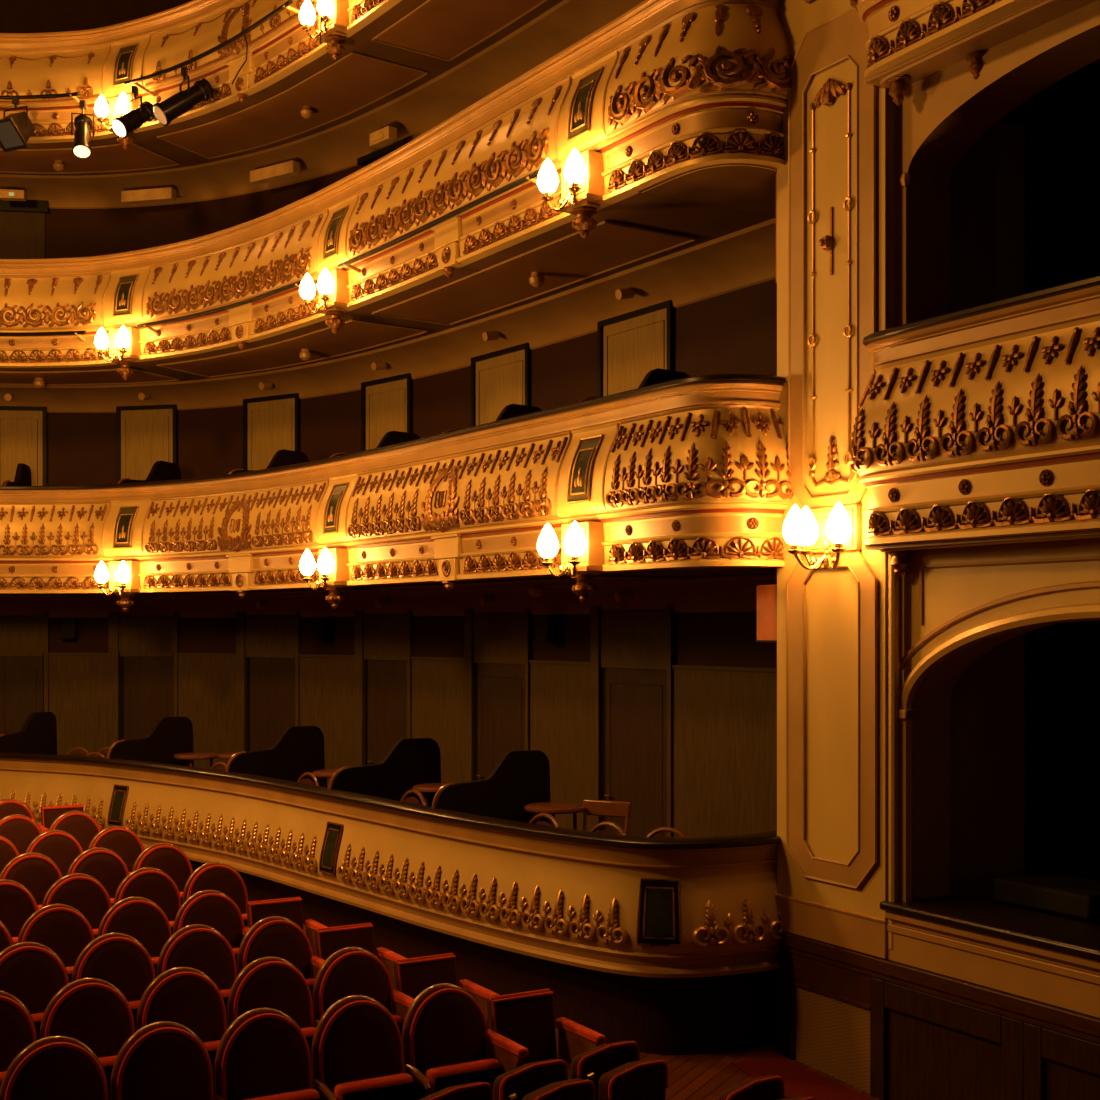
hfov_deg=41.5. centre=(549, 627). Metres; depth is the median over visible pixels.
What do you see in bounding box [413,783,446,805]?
side table
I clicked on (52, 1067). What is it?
seat
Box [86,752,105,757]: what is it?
bentwood chair
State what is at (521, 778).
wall
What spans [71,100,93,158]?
spotlight
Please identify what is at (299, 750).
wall
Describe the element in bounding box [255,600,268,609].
spotlight
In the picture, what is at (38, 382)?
lamp
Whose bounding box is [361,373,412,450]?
door
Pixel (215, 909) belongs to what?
seat
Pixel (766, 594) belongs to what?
wooden box
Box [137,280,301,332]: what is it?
bar
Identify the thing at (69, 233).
wall
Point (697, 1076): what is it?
floor
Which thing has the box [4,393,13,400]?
spotlight
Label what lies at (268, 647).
door
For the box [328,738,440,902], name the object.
wall
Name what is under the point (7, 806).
seat
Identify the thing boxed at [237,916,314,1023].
seat
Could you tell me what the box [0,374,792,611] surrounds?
balcony
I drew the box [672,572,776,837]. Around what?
wall panel
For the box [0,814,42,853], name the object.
seat
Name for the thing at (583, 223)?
pendant
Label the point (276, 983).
seat
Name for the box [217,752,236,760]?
side table
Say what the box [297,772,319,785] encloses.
bentwood chair
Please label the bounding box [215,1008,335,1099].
seat
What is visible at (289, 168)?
board
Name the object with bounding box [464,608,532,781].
door
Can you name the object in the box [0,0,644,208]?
ceiling
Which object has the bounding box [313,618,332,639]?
wall speaker
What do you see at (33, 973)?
seat
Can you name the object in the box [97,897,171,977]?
seat
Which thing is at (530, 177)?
bar
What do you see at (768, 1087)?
seat
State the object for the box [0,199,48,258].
door
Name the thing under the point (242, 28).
cable
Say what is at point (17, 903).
seat
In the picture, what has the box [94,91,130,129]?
wall sconce
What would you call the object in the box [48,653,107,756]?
wall panel
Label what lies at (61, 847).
seat
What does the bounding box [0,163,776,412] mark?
ceiling
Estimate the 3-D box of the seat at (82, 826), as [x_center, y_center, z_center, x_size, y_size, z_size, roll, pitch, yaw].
[-4.155,2.085,12.805,0.503,0.905,0.416,0,0,-30]
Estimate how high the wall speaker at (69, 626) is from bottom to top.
0.260 m
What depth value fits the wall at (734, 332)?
15.68 m
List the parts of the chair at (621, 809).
post, rail, post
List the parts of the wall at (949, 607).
spandrel moulding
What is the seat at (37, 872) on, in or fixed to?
on the floor
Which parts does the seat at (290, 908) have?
armrest, backrest, armrest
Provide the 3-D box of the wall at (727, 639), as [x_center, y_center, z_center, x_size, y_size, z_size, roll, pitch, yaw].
[-2.453,1.110,15.052,14.441,2.980,3.430,0,0,32]
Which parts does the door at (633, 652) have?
overdoor panel, moulding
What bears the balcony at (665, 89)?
attached to the ceiling at (675, 249)
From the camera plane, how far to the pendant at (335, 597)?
13.70 m
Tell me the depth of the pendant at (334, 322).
13.71 m
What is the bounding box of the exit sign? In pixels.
[0,189,25,200]
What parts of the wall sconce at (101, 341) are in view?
flame bulb, arm, arm, flame bulb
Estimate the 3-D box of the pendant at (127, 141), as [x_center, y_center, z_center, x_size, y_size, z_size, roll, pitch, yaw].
[-4.786,-5.492,16.343,0.200,0.205,0.195,0,0,0]
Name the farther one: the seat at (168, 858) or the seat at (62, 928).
the seat at (168, 858)
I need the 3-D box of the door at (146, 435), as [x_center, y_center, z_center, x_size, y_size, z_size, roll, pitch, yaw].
[-5.095,-1.605,18.330,0.839,2.410,0.054,0,0,13]
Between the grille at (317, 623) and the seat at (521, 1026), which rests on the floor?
the seat at (521, 1026)
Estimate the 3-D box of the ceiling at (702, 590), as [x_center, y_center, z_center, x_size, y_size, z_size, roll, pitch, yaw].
[-2.829,-0.257,14.516,14.485,0.271,4.840,0,0,31]
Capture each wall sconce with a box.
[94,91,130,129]
[94,325,130,361]
[94,560,130,595]
[299,0,333,38]
[299,268,333,313]
[299,548,333,589]
[537,148,585,211]
[537,521,585,576]
[782,502,851,570]
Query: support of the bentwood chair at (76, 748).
on the floor
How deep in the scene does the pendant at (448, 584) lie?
12.08 m
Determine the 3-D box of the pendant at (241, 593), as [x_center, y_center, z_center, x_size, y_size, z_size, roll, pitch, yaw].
[-3.240,-0.351,15.246,0.110,0.080,0.105,0,0,0]
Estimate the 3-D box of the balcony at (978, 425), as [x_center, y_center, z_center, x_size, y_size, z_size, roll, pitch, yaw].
[3.109,-1.012,6.952,0.810,1.425,4.361,0,0,-31]
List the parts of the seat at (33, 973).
backrest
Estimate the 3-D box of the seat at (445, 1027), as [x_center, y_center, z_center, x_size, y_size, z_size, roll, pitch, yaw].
[-0.479,2.351,7.580,0.503,0.905,0.416,0,0,-30]
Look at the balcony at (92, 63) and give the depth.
16.07 m
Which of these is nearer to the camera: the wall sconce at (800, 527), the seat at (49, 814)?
the wall sconce at (800, 527)
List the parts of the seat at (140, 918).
backrest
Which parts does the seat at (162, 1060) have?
backrest, armrest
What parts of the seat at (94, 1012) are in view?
backrest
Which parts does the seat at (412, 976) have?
armrest, backrest, armrest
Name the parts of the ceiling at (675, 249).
soffit panel, panel moulding, panel moulding, soffit panel, soffit panel, panel moulding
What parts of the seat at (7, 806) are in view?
backrest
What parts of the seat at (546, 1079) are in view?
backrest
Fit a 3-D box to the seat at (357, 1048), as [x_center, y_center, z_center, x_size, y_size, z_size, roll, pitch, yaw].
[-0.912,2.351,7.330,0.503,0.905,0.416,0,0,-30]
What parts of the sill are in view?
sill moulding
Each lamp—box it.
[33,378,44,387]
[53,160,63,170]
[299,349,311,360]
[300,106,312,118]
[528,583,543,596]
[529,272,544,286]
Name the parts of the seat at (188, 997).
backrest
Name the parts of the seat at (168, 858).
backrest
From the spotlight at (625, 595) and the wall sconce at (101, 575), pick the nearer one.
the spotlight at (625, 595)
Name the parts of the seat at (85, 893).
backrest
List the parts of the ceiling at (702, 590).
panel moulding, soffit panel, panel moulding, soffit panel, panel moulding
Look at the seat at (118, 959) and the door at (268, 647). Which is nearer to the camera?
the seat at (118, 959)
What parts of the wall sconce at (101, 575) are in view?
flame bulb, arm, arm, flame bulb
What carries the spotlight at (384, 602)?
attached to the ceiling at (702, 590)
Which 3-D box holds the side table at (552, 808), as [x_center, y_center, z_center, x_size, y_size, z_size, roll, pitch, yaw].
[0.045,1.820,11.134,0.480,0.920,0.480,0,0,0]
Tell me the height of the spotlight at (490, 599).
0.118 m
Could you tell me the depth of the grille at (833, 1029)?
9.04 m
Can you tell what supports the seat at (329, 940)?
on the floor
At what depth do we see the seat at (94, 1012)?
7.61 m
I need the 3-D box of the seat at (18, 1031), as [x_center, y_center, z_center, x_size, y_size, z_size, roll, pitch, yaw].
[-2.795,2.313,7.292,0.503,0.905,0.416,0,0,-30]
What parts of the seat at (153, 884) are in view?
backrest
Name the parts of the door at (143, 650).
overdoor panel, moulding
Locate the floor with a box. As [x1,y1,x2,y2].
[303,924,878,1099]
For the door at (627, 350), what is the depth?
12.90 m
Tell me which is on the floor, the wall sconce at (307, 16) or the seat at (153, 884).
the seat at (153, 884)
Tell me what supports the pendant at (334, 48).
attached to the balcony at (92, 63)
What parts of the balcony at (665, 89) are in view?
bay panel, panel moulding, bracket frame, bracket plate, plaque frame, bay panel, panel moulding, bracket frame, handrail, bracket plate, plaque frame, torus moulding, bay panel, panel moulding, bracket frame, bracket plate, plaque frame, panel moulding, bay panel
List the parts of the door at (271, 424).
moulding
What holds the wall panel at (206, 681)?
attached to the wall at (727, 639)
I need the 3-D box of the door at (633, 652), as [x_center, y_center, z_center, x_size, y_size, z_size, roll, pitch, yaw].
[0.715,1.100,12.902,0.090,2.600,1.200,0,0,-33]
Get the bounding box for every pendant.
[116,361,133,380]
[116,594,133,611]
[117,131,133,149]
[237,93,246,102]
[237,341,246,349]
[237,591,246,597]
[325,35,345,59]
[325,310,345,333]
[325,588,344,608]
[443,267,455,277]
[443,581,455,590]
[570,206,597,238]
[570,574,597,602]
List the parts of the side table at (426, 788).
leg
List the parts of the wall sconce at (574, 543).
flame bulb, arm, arm, flame bulb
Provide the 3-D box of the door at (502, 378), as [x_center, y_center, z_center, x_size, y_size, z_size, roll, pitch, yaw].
[-0.503,-1.605,14.695,0.051,2.410,1.020,0,0,-36]
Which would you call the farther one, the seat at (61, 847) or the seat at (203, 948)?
the seat at (61, 847)
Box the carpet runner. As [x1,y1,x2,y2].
[732,1054,872,1099]
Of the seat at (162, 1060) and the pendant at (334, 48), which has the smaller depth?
the seat at (162, 1060)
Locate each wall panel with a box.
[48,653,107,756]
[178,653,235,770]
[299,654,354,787]
[411,657,463,782]
[529,660,589,830]
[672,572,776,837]
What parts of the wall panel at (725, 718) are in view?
dado panel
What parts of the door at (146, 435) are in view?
moulding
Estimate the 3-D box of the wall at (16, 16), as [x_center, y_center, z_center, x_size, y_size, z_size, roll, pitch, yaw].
[-2.453,-7.900,15.052,14.441,4.600,3.430,0,0,32]
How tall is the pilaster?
9.970 m
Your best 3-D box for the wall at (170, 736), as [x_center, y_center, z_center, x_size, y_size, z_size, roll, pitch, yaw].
[-4.272,1.637,15.552,0.061,1.345,1.138,0,0,37]
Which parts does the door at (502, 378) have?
moulding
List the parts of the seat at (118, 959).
backrest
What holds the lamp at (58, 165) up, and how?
attached to the ceiling at (419, 64)
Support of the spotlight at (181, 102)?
hanging from the bar at (288, 3)
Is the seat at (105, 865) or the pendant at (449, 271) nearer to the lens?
the seat at (105, 865)
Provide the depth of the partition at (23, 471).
17.48 m
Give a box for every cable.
[231,28,247,83]
[319,9,321,43]
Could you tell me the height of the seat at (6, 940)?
0.905 m
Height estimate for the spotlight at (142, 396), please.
0.118 m
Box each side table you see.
[174,752,217,767]
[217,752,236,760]
[312,769,337,787]
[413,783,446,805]
[525,802,585,829]
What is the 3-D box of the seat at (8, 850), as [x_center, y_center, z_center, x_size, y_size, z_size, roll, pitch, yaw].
[-4.439,2.123,11.591,0.503,0.905,0.416,0,0,-30]
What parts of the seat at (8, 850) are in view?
backrest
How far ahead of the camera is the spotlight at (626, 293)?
12.51 m
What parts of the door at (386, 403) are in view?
moulding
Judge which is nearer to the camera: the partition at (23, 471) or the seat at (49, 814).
the seat at (49, 814)
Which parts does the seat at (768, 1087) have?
backrest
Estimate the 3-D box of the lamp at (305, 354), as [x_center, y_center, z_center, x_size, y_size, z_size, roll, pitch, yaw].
[-2.627,-2.935,15.595,0.140,0.120,0.140,0,0,0]
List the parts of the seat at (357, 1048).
backrest, armrest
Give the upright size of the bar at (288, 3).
0.087 m
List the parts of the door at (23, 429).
moulding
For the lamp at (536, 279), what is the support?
attached to the ceiling at (675, 249)
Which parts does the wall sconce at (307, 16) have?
flame bulb, arm, flame bulb, arm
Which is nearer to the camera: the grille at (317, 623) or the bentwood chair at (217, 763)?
the bentwood chair at (217, 763)
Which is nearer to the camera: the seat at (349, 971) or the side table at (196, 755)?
the seat at (349, 971)
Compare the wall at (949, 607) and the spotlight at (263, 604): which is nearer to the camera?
the wall at (949, 607)
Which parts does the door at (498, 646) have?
overdoor panel, moulding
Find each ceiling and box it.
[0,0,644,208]
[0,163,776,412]
[0,567,776,617]
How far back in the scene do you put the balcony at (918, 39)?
8.12 m
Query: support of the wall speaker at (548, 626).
attached to the wall at (727, 639)
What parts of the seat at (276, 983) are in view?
backrest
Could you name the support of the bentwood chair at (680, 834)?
on the floor
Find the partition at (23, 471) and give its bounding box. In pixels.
[2,463,31,485]
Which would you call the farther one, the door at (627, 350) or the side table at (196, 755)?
the side table at (196, 755)
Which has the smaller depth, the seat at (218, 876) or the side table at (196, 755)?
the seat at (218, 876)
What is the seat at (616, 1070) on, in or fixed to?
on the floor
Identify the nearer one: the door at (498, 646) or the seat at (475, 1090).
the seat at (475, 1090)
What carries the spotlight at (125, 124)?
hanging from the bar at (288, 3)
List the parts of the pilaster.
plate moulding, panel frame, panel frame, lamp plate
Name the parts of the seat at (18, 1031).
backrest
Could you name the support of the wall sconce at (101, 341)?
attached to the balcony at (665, 89)
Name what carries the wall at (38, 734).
on the floor
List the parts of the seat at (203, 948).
backrest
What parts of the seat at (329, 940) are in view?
armrest, backrest, armrest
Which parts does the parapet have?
plaque frame, plaque frame, cornice, panel, handrail, moulding, plaque frame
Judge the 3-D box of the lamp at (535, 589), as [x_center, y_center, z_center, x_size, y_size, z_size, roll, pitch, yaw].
[-0.119,-0.321,12.249,0.140,0.120,0.140,0,0,0]
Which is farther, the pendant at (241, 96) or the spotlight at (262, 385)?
the spotlight at (262, 385)
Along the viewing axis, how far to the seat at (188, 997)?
7.87 m
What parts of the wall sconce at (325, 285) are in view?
flame bulb, arm, flame bulb, arm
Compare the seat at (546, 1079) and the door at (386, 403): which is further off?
the door at (386, 403)
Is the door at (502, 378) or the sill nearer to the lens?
the sill
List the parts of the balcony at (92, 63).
bead moulding, bay panel, panel moulding, handrail, cornice, bracket frame, plaque frame, torus moulding, bay panel, panel moulding, bead moulding, bracket frame, bracket plate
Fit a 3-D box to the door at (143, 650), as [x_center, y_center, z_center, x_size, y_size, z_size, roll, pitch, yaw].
[-5.134,1.100,18.334,0.958,2.600,0.090,0,0,12]
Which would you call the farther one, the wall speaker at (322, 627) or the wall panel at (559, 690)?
the wall speaker at (322, 627)
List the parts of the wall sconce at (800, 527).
flame bulb, arm, flame bulb, arm, arm, flame bulb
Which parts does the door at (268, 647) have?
overdoor panel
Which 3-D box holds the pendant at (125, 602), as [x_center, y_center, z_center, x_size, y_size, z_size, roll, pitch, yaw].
[-4.786,-0.279,16.343,0.200,0.205,0.195,0,0,0]
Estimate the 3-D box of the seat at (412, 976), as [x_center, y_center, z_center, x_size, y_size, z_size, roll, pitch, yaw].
[-0.632,2.365,8.466,0.530,0.800,0.557,0,0,-30]
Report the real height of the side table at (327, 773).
0.920 m
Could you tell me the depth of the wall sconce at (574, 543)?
10.31 m
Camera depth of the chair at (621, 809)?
10.99 m
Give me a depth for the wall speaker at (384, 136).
15.78 m
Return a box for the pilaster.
[775,0,1024,958]
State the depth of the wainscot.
8.41 m
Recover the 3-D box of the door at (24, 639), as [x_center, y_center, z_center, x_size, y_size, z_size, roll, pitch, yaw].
[-6.779,1.100,18.383,0.819,2.600,0.088,0,0,-8]
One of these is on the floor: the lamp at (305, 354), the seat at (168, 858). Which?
the seat at (168, 858)
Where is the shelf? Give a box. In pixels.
[357,139,409,165]
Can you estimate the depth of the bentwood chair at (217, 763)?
14.76 m
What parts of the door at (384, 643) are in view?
overdoor panel, moulding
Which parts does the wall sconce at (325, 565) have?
flame bulb, arm, flame bulb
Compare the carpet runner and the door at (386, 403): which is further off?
the door at (386, 403)
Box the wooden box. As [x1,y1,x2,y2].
[755,585,776,641]
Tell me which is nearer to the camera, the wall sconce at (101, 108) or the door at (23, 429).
the wall sconce at (101, 108)
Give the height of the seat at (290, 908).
0.800 m
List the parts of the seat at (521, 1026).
armrest, backrest, seat, armrest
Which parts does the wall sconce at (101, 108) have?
flame bulb, arm, flame bulb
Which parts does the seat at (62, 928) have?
backrest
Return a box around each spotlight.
[0,96,34,151]
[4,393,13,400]
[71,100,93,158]
[111,86,155,137]
[138,392,149,399]
[152,67,213,125]
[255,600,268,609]
[259,382,271,389]
[371,361,386,369]
[375,598,390,607]
[479,595,495,605]
[482,331,498,340]
[614,590,632,602]
[615,288,634,299]
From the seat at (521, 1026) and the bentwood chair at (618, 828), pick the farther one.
the bentwood chair at (618, 828)
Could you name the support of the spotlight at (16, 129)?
hanging from the bar at (73, 95)
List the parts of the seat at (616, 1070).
backrest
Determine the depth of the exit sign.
18.05 m
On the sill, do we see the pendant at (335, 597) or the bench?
the bench
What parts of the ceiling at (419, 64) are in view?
soffit panel, panel moulding, panel moulding, soffit panel, soffit panel, panel moulding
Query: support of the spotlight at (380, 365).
attached to the ceiling at (675, 249)
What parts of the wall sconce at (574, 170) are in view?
flame bulb, arm, arm, flame bulb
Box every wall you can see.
[0,0,192,32]
[0,712,56,754]
[45,165,768,257]
[48,279,776,485]
[49,612,776,667]
[107,717,193,766]
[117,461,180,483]
[225,726,324,786]
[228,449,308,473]
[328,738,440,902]
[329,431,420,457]
[432,750,550,934]
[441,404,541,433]
[580,368,689,401]
[885,0,1099,948]
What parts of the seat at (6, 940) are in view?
backrest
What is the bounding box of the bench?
[993,871,1099,924]
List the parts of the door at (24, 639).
moulding, overdoor panel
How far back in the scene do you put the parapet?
10.08 m
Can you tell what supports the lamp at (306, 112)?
attached to the ceiling at (419, 64)
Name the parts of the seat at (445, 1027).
backrest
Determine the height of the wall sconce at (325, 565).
0.389 m
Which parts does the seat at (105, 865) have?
backrest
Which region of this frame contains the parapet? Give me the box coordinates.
[0,752,784,1054]
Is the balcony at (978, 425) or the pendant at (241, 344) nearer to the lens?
the balcony at (978, 425)
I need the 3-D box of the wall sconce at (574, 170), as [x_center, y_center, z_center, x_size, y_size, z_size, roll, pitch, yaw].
[0.085,-3.171,10.282,0.206,0.389,0.441,0,0,-33]
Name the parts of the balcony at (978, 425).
pendant knob, torus moulding, handrail, cornice, soffit moulding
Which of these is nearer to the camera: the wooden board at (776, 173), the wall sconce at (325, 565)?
the wooden board at (776, 173)
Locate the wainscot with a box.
[776,932,1099,1099]
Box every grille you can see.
[61,620,73,637]
[313,619,321,638]
[537,617,546,640]
[796,986,869,1092]
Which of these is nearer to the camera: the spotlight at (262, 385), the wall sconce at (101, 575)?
the wall sconce at (101, 575)
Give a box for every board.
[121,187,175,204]
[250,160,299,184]
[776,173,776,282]
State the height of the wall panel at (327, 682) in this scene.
4.020 m
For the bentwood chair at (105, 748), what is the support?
on the floor
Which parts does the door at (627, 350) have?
moulding, frame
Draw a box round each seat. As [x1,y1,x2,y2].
[0,799,35,821]
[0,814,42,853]
[0,836,19,873]
[0,852,61,908]
[0,879,37,943]
[0,921,13,951]
[0,942,68,1039]
[0,990,36,1086]
[0,1036,107,1099]
[17,904,94,982]
[26,830,82,876]
[38,804,101,831]
[40,978,134,1099]
[42,873,111,937]
[49,811,100,851]
[67,847,128,905]
[72,933,154,1031]
[88,826,143,873]
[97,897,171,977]
[110,1021,224,1099]
[114,867,180,934]
[132,843,192,905]
[137,967,226,1099]
[157,924,236,1027]
[173,890,244,975]
[183,862,247,926]
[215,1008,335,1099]
[227,957,318,1085]
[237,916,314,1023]
[242,897,326,954]
[310,923,406,988]
[312,995,430,1099]
[313,947,402,1037]
[390,953,499,1027]
[402,983,500,1095]
[420,1082,492,1099]
[485,989,605,1079]
[493,1059,595,1099]
[571,1041,667,1099]
[717,1075,814,1099]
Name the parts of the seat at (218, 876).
backrest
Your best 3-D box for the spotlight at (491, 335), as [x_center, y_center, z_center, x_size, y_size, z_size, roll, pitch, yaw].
[-0.585,-2.890,14.348,0.159,0.118,0.090,0,0,-36]
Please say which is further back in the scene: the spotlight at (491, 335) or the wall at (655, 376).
the spotlight at (491, 335)
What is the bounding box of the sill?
[880,894,1099,1017]
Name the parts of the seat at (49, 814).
armrest, backrest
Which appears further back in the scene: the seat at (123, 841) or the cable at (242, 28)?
the cable at (242, 28)
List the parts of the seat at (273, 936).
backrest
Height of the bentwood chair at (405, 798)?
0.919 m
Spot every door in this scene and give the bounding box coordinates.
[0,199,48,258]
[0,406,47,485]
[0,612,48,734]
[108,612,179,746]
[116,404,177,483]
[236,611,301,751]
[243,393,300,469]
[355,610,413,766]
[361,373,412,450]
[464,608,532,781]
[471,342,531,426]
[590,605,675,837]
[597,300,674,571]
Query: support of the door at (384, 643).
in the wall at (727, 639)
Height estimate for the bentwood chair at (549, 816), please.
0.919 m
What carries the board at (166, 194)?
attached to the ceiling at (419, 64)
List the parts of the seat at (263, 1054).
backrest, armrest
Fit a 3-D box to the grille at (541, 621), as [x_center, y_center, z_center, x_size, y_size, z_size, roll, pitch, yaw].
[-0.080,0.010,13.821,0.007,0.230,0.156,0,0,-35]
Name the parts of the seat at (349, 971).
backrest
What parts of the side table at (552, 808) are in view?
leg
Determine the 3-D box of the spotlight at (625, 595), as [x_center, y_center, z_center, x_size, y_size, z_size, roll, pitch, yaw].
[0.637,-0.276,12.553,0.159,0.118,0.090,0,0,-33]
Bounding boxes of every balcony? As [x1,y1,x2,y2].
[0,0,401,149]
[0,0,791,380]
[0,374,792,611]
[848,275,1099,576]
[850,0,1096,105]
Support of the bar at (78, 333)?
attached to the balcony at (665, 89)
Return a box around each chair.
[67,747,91,756]
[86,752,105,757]
[95,747,109,757]
[210,762,226,770]
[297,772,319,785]
[401,789,425,805]
[529,813,560,827]
[583,799,630,835]
[590,821,626,835]
[647,827,686,837]
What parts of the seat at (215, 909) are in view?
backrest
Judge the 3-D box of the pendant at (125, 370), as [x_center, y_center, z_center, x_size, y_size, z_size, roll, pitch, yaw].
[-4.786,-2.893,16.343,0.200,0.205,0.195,0,0,0]
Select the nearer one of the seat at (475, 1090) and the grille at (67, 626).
the seat at (475, 1090)
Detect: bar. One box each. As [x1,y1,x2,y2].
[0,92,88,109]
[0,330,85,340]
[124,0,315,96]
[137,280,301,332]
[338,170,539,272]
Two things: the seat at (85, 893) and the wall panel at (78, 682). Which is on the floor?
the seat at (85, 893)
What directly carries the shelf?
attached to the ceiling at (419, 64)
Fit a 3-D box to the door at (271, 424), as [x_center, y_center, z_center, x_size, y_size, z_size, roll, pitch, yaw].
[-3.380,-1.605,17.592,0.899,2.410,0.053,0,0,32]
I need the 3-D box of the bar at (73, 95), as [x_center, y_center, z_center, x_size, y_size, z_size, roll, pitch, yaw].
[-6.588,-5.968,16.235,2.707,0.087,0.367,0,0,-8]
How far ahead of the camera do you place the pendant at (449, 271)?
12.08 m
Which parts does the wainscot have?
grille rail, rail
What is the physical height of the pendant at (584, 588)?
0.205 m
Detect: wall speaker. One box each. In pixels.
[61,618,77,638]
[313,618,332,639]
[370,126,396,147]
[537,615,559,642]
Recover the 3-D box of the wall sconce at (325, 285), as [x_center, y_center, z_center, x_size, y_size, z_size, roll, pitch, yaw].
[-2.193,-3.171,13.648,0.206,0.389,0.441,0,0,-36]
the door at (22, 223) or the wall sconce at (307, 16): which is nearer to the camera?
the wall sconce at (307, 16)
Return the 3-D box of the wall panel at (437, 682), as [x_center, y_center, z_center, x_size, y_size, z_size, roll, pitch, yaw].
[-1.193,0.390,15.588,0.053,4.020,1.040,0,0,-40]
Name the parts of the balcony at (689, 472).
bay panel, panel moulding, bracket frame, bracket plate, plaque frame, bay panel, panel moulding, bracket frame, bracket plate, plaque frame, cornice, handrail, torus moulding, bay panel, panel moulding, bracket frame, bracket plate, plaque frame, panel moulding, bay panel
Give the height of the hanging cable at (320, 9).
0.450 m
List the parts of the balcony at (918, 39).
torus moulding, pendant knob, pendant knob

